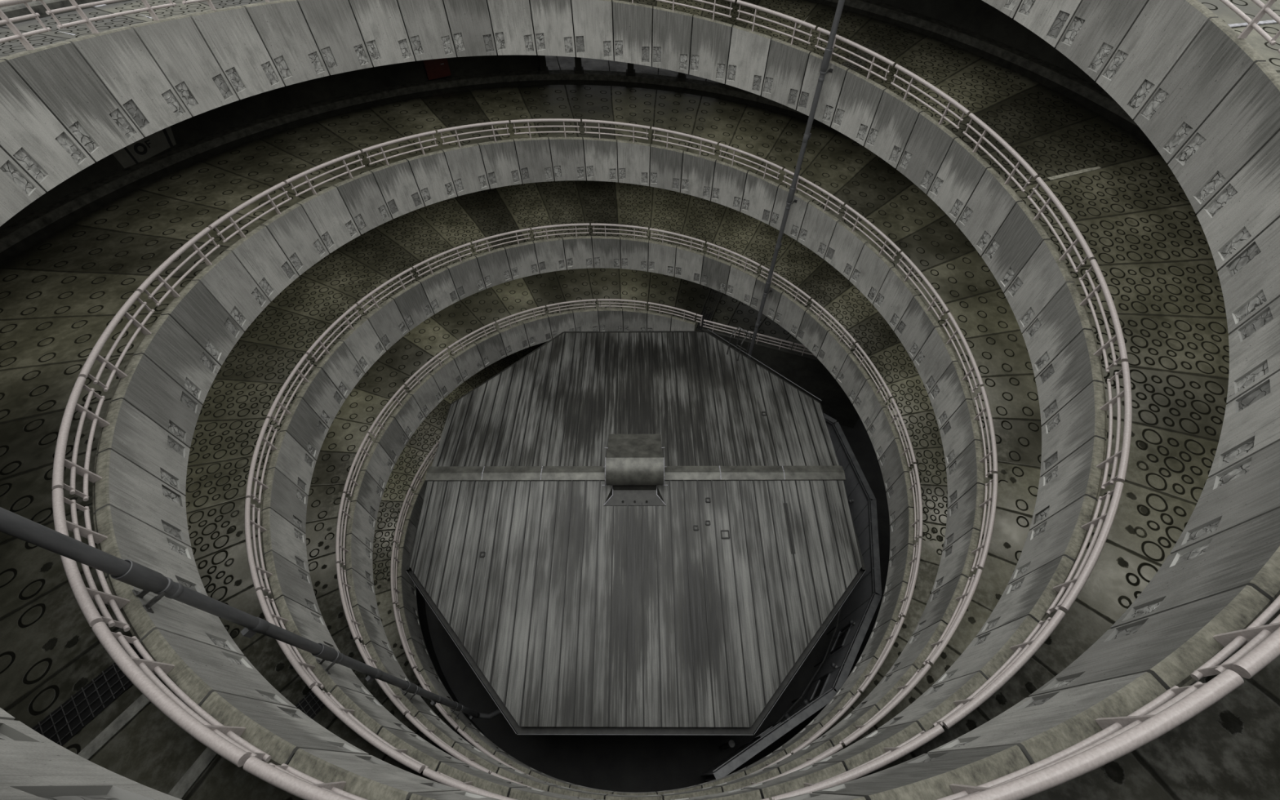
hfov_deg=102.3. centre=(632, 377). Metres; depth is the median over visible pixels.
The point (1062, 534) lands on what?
panel
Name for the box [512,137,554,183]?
panel
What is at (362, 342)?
panel
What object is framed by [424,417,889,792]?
floor
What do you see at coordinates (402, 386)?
railing section
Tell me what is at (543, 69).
column
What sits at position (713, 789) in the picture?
panel
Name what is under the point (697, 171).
panel
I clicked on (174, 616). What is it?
panel
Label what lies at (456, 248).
railing section
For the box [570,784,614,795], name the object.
panel
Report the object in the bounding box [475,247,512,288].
panel
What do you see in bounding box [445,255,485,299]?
panel
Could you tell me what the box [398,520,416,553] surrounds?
panel
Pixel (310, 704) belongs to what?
drain grate
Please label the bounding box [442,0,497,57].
panel
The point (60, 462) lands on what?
railing section
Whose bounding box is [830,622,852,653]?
window
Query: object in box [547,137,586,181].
panel
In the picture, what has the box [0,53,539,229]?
wall
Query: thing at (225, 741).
railing section
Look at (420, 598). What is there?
wall
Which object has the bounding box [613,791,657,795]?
panel
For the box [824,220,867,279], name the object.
panel
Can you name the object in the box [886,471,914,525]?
panel
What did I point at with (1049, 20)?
panel
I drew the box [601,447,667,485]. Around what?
hood
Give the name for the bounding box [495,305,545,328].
railing section
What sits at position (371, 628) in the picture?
panel
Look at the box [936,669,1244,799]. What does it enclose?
railing section
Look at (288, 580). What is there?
panel
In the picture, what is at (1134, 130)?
trim
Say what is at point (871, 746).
panel
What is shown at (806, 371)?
wall
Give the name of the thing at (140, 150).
wall sign
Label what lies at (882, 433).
panel
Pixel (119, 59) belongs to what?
panel
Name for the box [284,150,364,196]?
railing section
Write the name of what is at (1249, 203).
panel
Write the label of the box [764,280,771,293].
socket
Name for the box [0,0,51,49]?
railing section
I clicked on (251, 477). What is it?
railing section
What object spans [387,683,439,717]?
panel
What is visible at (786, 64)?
panel
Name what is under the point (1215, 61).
panel
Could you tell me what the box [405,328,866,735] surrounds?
roof
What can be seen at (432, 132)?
railing section
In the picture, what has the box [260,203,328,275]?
panel
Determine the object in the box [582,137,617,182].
panel
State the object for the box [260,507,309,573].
panel
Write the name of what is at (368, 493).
panel
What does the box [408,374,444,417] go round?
panel
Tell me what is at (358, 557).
panel
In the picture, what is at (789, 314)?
panel
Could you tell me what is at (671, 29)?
panel
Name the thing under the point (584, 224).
railing section
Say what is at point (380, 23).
panel
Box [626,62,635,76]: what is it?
column
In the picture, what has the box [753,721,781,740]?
window
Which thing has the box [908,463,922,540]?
railing section
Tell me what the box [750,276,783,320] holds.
panel
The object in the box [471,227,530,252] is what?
railing section
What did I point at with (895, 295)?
panel
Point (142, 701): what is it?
strip
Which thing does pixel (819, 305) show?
railing section
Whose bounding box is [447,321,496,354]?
railing section
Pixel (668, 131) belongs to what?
railing section
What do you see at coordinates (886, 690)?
panel
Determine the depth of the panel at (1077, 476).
6.59 m
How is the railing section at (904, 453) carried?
on the panel at (892, 464)
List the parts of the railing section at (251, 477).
post, rail, rail, post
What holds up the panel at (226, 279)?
attached to the floor at (60, 295)
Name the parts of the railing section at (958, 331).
post, rail, rail, post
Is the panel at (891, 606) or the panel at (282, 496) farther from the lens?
the panel at (891, 606)
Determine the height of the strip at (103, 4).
0.012 m
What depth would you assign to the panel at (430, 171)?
11.83 m
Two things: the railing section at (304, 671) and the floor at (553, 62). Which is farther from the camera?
the floor at (553, 62)
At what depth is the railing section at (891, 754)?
4.71 m
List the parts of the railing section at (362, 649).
post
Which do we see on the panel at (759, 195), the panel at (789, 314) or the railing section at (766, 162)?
the railing section at (766, 162)
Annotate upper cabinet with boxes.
[422,57,451,79]
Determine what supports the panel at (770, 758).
attached to the floor at (1150, 247)
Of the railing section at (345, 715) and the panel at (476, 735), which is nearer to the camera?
the railing section at (345, 715)
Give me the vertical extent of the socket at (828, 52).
0.400 m
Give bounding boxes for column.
[537,55,549,74]
[573,56,583,73]
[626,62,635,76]
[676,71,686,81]
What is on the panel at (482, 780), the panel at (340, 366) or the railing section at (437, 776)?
the railing section at (437, 776)
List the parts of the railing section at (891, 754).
post, post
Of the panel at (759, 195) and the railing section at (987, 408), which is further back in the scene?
the panel at (759, 195)
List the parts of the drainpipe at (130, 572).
bracket arm, bracket arm, bracket arm, bracket arm, bracket arm, outlet arm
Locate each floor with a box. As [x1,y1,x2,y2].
[0,0,1230,782]
[0,0,1279,799]
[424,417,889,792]
[545,53,718,83]
[708,293,815,356]
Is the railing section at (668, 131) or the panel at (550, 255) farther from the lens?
the panel at (550, 255)
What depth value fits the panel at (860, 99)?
10.56 m
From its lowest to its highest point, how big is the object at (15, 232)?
13.005 m
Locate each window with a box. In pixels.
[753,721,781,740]
[808,672,831,702]
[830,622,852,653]
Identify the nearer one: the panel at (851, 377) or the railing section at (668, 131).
the railing section at (668, 131)
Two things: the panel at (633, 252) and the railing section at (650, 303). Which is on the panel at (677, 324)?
the railing section at (650, 303)
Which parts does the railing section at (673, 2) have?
rail, post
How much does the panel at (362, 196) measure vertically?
1.256 m
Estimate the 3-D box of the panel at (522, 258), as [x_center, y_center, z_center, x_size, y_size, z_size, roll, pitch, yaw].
[-3.229,-3.433,15.092,0.859,1.256,0.153,-25,56,-17]
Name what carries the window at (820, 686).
in the wall at (853, 608)
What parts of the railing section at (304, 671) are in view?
post, rail, post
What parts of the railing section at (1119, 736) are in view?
post, rail, post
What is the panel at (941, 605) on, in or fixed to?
attached to the floor at (60, 295)
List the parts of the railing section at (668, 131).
rail, rail, handrail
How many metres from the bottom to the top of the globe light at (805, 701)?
0.120 m
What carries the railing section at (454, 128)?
on the panel at (500, 160)
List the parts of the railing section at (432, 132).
post, handrail, rail, rail, post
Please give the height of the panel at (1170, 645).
1.256 m
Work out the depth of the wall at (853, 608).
13.86 m
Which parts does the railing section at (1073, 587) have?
post, rail, rail, post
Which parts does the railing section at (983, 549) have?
post, rail, rail, post, handrail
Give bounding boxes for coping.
[712,413,881,779]
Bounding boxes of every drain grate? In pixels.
[31,646,143,746]
[295,686,324,719]
[696,288,719,330]
[841,37,889,71]
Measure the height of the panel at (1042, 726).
1.256 m
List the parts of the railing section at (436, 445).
rail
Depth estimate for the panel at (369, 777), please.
3.21 m
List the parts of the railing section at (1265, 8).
post, rail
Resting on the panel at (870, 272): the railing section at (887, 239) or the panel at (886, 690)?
the railing section at (887, 239)
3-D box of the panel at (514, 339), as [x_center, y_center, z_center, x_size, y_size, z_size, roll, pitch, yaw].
[-3.917,-1.284,17.066,0.859,1.256,0.153,-31,58,-22]
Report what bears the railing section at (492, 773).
on the panel at (512, 774)
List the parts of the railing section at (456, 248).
post, rail, rail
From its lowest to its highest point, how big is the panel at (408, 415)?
1.256 m
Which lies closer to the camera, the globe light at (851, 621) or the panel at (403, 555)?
the globe light at (851, 621)
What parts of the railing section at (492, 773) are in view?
handrail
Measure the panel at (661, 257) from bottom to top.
1.256 m
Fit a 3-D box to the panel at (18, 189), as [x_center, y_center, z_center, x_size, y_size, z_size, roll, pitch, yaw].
[-6.370,-2.072,4.866,0.153,1.256,0.859,-12,53,-9]
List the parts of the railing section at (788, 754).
handrail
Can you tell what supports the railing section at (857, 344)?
on the panel at (868, 404)
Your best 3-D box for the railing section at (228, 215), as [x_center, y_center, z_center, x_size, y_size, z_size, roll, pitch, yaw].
[-6.434,-2.814,8.763,0.121,0.638,1.688,9,53,7]
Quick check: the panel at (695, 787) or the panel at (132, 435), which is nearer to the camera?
the panel at (132, 435)
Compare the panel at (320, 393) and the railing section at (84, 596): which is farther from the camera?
the panel at (320, 393)
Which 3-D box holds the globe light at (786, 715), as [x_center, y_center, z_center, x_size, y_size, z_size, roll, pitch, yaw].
[3.506,7.672,11.668,0.118,0.120,0.157,-28,57,-20]
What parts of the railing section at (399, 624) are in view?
rail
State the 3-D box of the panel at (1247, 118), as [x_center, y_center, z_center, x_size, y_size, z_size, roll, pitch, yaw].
[6.481,-2.560,5.568,0.153,1.256,0.859,6,52,5]
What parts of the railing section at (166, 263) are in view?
post, rail, rail, post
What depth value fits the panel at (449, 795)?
3.35 m
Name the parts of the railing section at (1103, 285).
post, rail, rail, post, handrail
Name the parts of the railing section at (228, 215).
post, rail, rail, post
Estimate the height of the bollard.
1.980 m
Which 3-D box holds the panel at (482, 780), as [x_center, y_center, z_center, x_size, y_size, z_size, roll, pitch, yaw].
[-1.691,4.641,5.896,0.859,1.256,0.153,12,53,10]
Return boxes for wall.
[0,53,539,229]
[415,586,492,742]
[699,422,874,781]
[701,327,859,428]
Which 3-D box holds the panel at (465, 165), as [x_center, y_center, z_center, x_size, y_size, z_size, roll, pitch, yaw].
[-3.974,-4.979,12.347,0.859,1.256,0.153,-31,58,-22]
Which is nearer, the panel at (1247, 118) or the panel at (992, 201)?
the panel at (1247, 118)
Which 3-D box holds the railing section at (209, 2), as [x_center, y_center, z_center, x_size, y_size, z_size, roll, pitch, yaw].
[-5.904,-5.786,7.595,0.121,0.638,1.688,21,55,16]
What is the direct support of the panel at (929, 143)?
attached to the floor at (1150, 247)
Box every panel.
[0,41,143,161]
[0,59,94,191]
[0,146,45,226]
[0,707,15,719]
[0,719,182,799]
[63,26,191,137]
[92,449,191,546]
[93,505,207,595]
[95,399,190,495]
[106,574,244,655]
[110,354,202,448]
[126,14,239,116]
[132,314,221,404]
[141,628,296,708]
[160,280,244,365]
[186,5,284,99]
[191,250,270,331]
[200,691,368,765]
[225,225,298,301]
[240,0,329,85]
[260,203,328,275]
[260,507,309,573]
[261,467,308,533]
[262,551,321,615]
[266,431,315,495]
[274,595,339,652]
[279,397,328,460]
[288,748,460,799]
[295,367,345,427]
[296,0,373,75]
[296,186,360,253]
[296,647,373,697]
[315,341,364,399]
[330,685,414,734]
[332,170,392,234]
[338,317,386,373]
[344,533,373,584]
[345,501,376,551]
[346,568,380,618]
[347,0,415,66]
[351,470,383,519]
[351,604,392,652]
[360,442,395,490]
[364,297,409,350]
[365,641,409,681]
[368,159,424,218]
[373,417,408,463]
[377,727,466,771]
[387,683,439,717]
[390,280,434,330]
[390,394,425,439]
[396,0,456,61]
[396,547,416,588]
[396,577,418,617]
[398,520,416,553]
[399,607,426,647]
[404,494,423,528]
[405,150,457,206]
[407,638,438,676]
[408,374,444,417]
[409,790,500,799]
[414,470,427,501]
[415,711,472,747]
[417,266,459,314]
[420,669,453,702]
[429,357,463,398]
[436,761,527,797]
[440,703,478,731]
[441,143,489,195]
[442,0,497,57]
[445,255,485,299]
[451,342,484,381]
[453,742,512,773]
[463,726,506,755]
[474,331,506,367]
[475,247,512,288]
[477,138,521,188]
[486,0,536,55]
[494,751,538,774]
[497,322,528,355]
[497,767,557,791]
[503,240,539,279]
[508,786,595,799]
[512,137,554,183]
[522,315,551,346]
[528,0,575,57]
[529,770,574,787]
[533,237,566,273]
[546,310,575,338]
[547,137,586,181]
[548,785,607,799]
[561,235,593,269]
[570,0,613,61]
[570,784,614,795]
[572,308,599,331]
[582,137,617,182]
[591,235,620,268]
[597,307,622,331]
[605,794,663,799]
[611,0,652,66]
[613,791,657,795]
[616,139,649,186]
[619,236,648,271]
[622,308,647,331]
[646,311,671,331]
[648,240,676,276]
[649,144,683,192]
[651,6,693,74]
[656,785,702,795]
[661,786,723,799]
[670,315,695,331]
[671,788,763,799]
[674,245,704,284]
[680,151,715,200]
[688,14,733,84]
[697,771,746,788]
[700,253,731,293]
[711,160,748,211]
[714,768,780,791]
[724,25,772,95]
[725,263,758,306]
[737,750,786,775]
[740,171,779,224]
[743,761,847,799]
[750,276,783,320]
[761,37,811,110]
[764,740,833,773]
[769,185,809,240]
[773,292,807,337]
[773,723,822,754]
[777,792,866,799]
[795,309,830,356]
[796,51,848,126]
[797,201,839,258]
[805,691,853,727]
[810,705,879,746]
[812,744,1031,799]
[813,721,922,770]
[817,329,851,379]
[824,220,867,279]
[831,68,886,146]
[833,656,877,697]
[835,353,870,404]
[849,242,894,304]
[851,665,917,712]
[853,378,886,431]
[855,619,895,665]
[864,88,923,168]
[866,407,899,460]
[872,266,918,330]
[872,582,907,631]
[877,671,986,731]
[878,438,909,492]
[883,544,913,595]
[885,620,947,675]
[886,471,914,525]
[888,507,915,559]
[893,295,940,360]
[896,111,958,194]
[911,574,968,635]
[912,326,958,393]
[927,137,991,222]
[927,671,1166,764]
[928,361,972,429]
[930,528,980,593]
[932,615,1037,686]
[939,399,982,467]
[942,483,985,551]
[946,440,985,508]
[955,167,1022,256]
[975,555,1075,636]
[981,201,1051,292]
[982,0,1022,17]
[1004,240,1075,333]
[1008,495,1097,584]
[1013,0,1082,47]
[1022,282,1093,377]
[1028,585,1271,697]
[1029,436,1106,530]
[1035,329,1104,426]
[1040,381,1106,476]
[1055,0,1149,80]
[1095,0,1218,119]
[1110,507,1279,628]
[1133,17,1266,163]
[1168,61,1279,213]
[1169,440,1279,554]
[1196,130,1279,270]
[1208,370,1279,477]
[1217,217,1279,333]
[1226,297,1279,403]
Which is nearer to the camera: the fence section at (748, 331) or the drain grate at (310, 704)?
the drain grate at (310, 704)
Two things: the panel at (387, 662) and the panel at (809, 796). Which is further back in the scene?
the panel at (387, 662)
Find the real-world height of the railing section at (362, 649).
0.638 m
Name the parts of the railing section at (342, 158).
post, rail, rail, post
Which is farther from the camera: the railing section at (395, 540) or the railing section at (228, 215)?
the railing section at (395, 540)
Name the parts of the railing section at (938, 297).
post, rail, post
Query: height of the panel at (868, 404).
1.256 m
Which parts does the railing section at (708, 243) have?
rail, rail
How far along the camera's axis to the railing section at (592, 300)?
17.21 m
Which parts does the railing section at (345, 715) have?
post, post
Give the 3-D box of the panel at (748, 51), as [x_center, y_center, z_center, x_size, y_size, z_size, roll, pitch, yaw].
[2.516,-6.913,11.246,0.859,1.256,0.153,18,54,14]
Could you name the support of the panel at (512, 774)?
attached to the floor at (60, 295)
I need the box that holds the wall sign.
[112,125,176,168]
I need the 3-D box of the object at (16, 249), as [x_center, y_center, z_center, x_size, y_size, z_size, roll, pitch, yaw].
[0.021,-0.321,9.837,23.298,12.855,23.298,-25,56,-18]
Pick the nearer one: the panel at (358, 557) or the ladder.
the panel at (358, 557)
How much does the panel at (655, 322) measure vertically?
1.256 m
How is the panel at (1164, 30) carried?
attached to the floor at (60, 295)
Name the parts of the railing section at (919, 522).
post, rail, post, rail, handrail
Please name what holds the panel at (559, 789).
attached to the floor at (60, 295)
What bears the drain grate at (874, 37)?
on the floor at (1150, 247)
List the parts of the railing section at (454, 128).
post, handrail, rail, rail, post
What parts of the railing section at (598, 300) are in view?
rail, handrail, rail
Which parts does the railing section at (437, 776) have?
post, rail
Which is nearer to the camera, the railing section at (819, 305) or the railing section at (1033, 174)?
the railing section at (1033, 174)
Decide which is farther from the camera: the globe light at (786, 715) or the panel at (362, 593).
the globe light at (786, 715)
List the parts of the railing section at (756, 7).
post, rail, rail, handrail, post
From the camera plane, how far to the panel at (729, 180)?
13.52 m
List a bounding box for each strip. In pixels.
[77,693,150,759]
[93,4,151,17]
[168,747,217,799]
[1047,166,1101,180]
[1227,19,1276,27]
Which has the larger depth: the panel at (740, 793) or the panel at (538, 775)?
the panel at (538, 775)
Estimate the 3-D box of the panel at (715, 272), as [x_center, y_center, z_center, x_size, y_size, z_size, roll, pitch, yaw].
[2.573,-3.218,15.964,0.859,1.256,0.153,18,54,14]
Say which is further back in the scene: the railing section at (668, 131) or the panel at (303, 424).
the railing section at (668, 131)
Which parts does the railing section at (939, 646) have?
post, post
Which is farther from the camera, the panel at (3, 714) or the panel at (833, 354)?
the panel at (833, 354)
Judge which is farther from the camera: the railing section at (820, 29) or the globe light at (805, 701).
the globe light at (805, 701)
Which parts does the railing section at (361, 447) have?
post, rail, post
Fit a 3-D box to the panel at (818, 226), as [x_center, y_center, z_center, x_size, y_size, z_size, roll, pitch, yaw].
[4.675,-3.724,13.004,0.153,1.256,0.859,-38,61,-25]
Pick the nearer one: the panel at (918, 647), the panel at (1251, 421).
the panel at (1251, 421)
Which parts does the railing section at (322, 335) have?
post, rail, rail, post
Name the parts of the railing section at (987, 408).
post, rail, rail, post, handrail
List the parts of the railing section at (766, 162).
rail, rail, post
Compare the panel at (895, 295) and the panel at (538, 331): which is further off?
the panel at (538, 331)
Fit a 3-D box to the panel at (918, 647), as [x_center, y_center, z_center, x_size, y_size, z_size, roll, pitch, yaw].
[4.671,4.508,8.461,0.859,1.256,0.153,-38,61,-25]
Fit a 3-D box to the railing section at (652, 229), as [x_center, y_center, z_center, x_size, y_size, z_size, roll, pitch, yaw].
[1.341,-4.128,15.407,1.688,0.638,0.121,9,53,7]
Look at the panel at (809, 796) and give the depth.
3.14 m
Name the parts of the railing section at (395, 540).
rail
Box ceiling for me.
[874,0,1100,86]
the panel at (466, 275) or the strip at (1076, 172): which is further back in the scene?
the panel at (466, 275)
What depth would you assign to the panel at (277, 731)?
3.53 m
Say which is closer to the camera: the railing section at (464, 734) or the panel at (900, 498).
the railing section at (464, 734)
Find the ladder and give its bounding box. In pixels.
[726,326,751,360]
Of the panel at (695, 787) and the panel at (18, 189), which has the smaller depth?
the panel at (18, 189)
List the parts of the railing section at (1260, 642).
post, rail, handrail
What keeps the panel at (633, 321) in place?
attached to the floor at (60, 295)
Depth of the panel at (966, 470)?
9.73 m
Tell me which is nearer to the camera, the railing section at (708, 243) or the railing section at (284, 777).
the railing section at (284, 777)
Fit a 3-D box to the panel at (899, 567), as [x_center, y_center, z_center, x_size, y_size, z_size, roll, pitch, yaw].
[6.123,4.442,11.826,0.153,1.256,0.859,18,54,14]
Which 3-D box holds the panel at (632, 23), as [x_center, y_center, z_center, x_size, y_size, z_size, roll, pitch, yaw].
[0.002,-7.527,11.281,0.859,1.256,0.153,0,52,1]
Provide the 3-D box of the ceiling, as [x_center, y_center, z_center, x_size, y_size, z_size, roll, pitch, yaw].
[0.037,0.724,11.171,24.500,15.816,24.500,-1,52,0]
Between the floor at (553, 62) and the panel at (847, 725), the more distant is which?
the floor at (553, 62)
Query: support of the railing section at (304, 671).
on the panel at (304, 622)
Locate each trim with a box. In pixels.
[0,0,1156,150]
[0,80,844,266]
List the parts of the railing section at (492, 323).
rail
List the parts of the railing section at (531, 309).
rail, rail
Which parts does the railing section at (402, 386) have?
post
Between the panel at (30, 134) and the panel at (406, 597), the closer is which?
the panel at (30, 134)
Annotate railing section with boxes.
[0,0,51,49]
[32,0,176,33]
[52,376,110,501]
[52,488,130,631]
[78,290,155,391]
[91,622,271,767]
[136,226,220,306]
[182,0,270,10]
[208,181,292,243]
[243,755,367,799]
[244,497,272,594]
[245,417,277,503]
[255,589,324,688]
[266,353,313,425]
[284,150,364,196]
[306,303,361,361]
[311,685,428,773]
[335,493,351,565]
[336,563,363,640]
[342,433,373,497]
[354,639,410,715]
[355,266,414,312]
[360,130,438,165]
[367,384,407,438]
[390,542,399,605]
[392,604,417,669]
[393,487,413,544]
[404,347,448,390]
[404,712,491,773]
[409,442,438,490]
[412,242,471,276]
[413,667,460,729]
[422,767,517,799]
[436,120,510,146]
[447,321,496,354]
[457,728,525,773]
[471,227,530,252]
[490,771,576,796]
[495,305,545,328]
[510,118,580,138]
[531,222,589,239]
[546,298,595,313]
[582,119,649,142]
[591,222,648,239]
[597,298,646,311]
[648,302,696,320]
[649,227,705,250]
[651,126,717,155]
[655,0,735,20]
[706,241,759,272]
[718,142,782,179]
[724,752,791,782]
[736,0,816,44]
[737,742,843,789]
[760,265,811,305]
[771,724,944,799]
[782,168,844,214]
[791,691,861,753]
[809,298,856,348]
[814,26,894,80]
[839,663,931,746]
[842,204,901,261]
[853,342,892,402]
[856,616,905,692]
[887,397,915,466]
[890,63,969,128]
[897,251,949,319]
[897,537,922,617]
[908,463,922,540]
[922,568,982,665]
[933,609,1065,728]
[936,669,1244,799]
[942,311,983,392]
[962,112,1038,192]
[970,473,997,572]
[973,386,997,478]
[1026,177,1094,272]
[1045,481,1124,614]
[1078,258,1128,373]
[1096,361,1132,489]
[1190,595,1279,680]
[1219,0,1279,45]
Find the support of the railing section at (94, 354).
on the panel at (168, 345)
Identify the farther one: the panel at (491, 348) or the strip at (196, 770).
the panel at (491, 348)
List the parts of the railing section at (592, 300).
handrail, rail, rail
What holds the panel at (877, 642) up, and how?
attached to the floor at (1150, 247)
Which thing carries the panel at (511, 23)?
attached to the floor at (1150, 247)
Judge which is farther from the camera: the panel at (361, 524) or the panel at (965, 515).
the panel at (361, 524)
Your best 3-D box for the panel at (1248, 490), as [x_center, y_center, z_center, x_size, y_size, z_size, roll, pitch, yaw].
[4.614,0.813,3.743,0.859,1.256,0.153,-38,61,-25]
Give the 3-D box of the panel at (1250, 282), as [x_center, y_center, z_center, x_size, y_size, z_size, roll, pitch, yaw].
[6.037,-1.101,4.748,0.153,1.256,0.859,18,54,14]
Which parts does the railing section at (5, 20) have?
handrail, post, rail, rail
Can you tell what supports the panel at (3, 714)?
attached to the floor at (1150, 247)
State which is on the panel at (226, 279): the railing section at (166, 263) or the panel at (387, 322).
the railing section at (166, 263)
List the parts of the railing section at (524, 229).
handrail, rail, rail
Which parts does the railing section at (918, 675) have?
post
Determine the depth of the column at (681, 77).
16.71 m
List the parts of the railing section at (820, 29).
post, rail, rail, post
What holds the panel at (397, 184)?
attached to the floor at (60, 295)
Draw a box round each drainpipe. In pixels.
[0,506,502,719]
[747,0,844,358]
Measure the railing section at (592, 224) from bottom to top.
0.638 m
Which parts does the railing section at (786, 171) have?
rail, rail, post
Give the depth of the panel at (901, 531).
12.08 m
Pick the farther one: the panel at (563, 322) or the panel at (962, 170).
the panel at (563, 322)
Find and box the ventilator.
[601,433,667,506]
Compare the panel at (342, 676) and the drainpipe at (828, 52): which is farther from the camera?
the drainpipe at (828, 52)
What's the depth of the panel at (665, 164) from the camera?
13.61 m
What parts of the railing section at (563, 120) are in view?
post, handrail, rail, rail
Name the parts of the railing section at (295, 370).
post, rail, rail, post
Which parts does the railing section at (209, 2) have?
rail, post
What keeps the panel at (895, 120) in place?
attached to the floor at (1150, 247)
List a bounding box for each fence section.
[702,319,746,337]
[746,330,793,349]
[791,342,814,355]
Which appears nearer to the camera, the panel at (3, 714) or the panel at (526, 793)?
the panel at (3, 714)
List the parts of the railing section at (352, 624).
post, rail, rail, post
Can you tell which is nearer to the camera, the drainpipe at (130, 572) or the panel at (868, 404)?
the drainpipe at (130, 572)
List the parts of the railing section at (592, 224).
rail, rail, handrail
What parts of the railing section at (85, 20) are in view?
post, rail, rail, post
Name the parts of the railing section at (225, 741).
post, rail, rail, post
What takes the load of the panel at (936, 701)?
attached to the floor at (1150, 247)
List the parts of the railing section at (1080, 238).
post, rail, rail, post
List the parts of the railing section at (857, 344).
post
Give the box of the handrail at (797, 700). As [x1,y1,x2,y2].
[738,607,841,748]
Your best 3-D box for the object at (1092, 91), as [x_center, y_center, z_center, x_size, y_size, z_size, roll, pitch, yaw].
[0.030,0.263,10.582,24.000,17.212,24.000,-1,52,0]
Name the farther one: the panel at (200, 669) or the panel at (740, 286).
the panel at (740, 286)
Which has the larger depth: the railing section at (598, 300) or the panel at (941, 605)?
the railing section at (598, 300)
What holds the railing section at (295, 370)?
on the panel at (320, 393)
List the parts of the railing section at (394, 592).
handrail, rail, rail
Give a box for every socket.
[110,559,168,592]
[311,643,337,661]
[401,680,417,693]
[451,701,462,711]
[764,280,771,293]
[786,186,795,203]
[820,48,832,71]
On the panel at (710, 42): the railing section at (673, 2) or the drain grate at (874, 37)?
the railing section at (673, 2)
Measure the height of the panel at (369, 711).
1.256 m
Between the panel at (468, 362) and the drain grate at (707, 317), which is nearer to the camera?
the panel at (468, 362)
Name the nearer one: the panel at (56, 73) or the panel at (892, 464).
the panel at (56, 73)
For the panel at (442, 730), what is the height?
1.256 m
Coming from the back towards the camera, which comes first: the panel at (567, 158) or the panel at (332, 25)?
the panel at (567, 158)
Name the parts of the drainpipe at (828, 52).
bracket arm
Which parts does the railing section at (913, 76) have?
post, rail, rail, post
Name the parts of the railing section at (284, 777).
rail, rail, post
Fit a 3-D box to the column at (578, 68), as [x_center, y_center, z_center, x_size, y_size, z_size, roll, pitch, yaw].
[-1.738,-10.654,15.669,0.300,2.510,0.300,-7,52,-5]
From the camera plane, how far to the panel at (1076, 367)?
7.40 m
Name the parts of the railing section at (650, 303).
rail, rail, handrail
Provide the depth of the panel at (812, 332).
14.95 m
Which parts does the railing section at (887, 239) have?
post, rail, post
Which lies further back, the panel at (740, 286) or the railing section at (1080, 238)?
the panel at (740, 286)
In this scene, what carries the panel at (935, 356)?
attached to the floor at (60, 295)
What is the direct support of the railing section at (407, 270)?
on the panel at (412, 303)
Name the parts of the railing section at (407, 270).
post, rail, rail, post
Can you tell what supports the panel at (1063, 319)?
attached to the floor at (1150, 247)
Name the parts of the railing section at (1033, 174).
post, rail, rail, post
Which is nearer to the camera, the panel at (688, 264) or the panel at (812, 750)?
the panel at (812, 750)
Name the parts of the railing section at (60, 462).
handrail, rail, post, post, rail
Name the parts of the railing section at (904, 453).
post, post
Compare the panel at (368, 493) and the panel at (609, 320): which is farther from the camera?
the panel at (609, 320)
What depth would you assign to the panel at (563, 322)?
17.59 m
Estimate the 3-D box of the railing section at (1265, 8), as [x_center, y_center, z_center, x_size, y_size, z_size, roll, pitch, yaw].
[6.515,-4.189,5.559,0.121,0.638,1.688,-3,52,-2]
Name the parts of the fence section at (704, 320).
rail, rail, handrail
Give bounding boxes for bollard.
[719,739,735,750]
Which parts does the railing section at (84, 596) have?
handrail, post, rail, rail, post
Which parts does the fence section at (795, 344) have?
handrail, rail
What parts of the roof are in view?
mounting plate, mounting plate, mounting plate, mounting plate, mounting plate, edge rail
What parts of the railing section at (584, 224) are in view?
handrail, rail, rail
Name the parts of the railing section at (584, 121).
rail, handrail, rail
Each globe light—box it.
[783,712,790,720]
[803,698,809,706]
[831,662,837,668]
[848,619,854,625]
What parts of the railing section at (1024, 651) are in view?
post, post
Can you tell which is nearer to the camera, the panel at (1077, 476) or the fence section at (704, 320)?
the panel at (1077, 476)
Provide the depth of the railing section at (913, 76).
9.47 m
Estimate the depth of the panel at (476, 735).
10.94 m
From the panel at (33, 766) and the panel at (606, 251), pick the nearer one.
the panel at (33, 766)
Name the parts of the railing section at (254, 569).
handrail, rail, post, rail, post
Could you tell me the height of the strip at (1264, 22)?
0.012 m
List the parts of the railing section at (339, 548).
handrail, rail, post, rail, post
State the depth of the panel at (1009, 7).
7.89 m
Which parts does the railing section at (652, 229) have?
rail, rail, handrail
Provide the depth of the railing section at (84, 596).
3.97 m
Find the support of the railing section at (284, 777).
on the panel at (369, 777)
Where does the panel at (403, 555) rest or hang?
on the floor at (1150, 247)
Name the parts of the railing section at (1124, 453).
rail, post, post, rail, handrail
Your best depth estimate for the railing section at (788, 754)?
9.47 m
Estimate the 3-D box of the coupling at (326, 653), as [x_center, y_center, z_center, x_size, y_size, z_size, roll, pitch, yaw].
[-3.806,3.406,6.384,0.144,0.400,0.144,-1,52,0]
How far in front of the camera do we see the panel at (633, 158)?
13.55 m
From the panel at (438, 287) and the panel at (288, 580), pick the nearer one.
the panel at (288, 580)
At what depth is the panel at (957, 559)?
8.93 m
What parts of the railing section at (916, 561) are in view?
rail, rail, post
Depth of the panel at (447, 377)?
15.50 m
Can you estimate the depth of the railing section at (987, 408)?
9.35 m
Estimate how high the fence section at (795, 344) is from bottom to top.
0.454 m
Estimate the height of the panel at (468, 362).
1.256 m
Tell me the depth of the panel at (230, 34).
7.89 m
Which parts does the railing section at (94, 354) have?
post, rail, rail, post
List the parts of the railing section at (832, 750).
rail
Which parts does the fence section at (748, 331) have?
rail, rail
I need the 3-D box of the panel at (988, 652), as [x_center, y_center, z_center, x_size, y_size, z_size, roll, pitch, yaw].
[3.997,3.186,5.857,0.859,1.256,0.153,-31,58,-22]

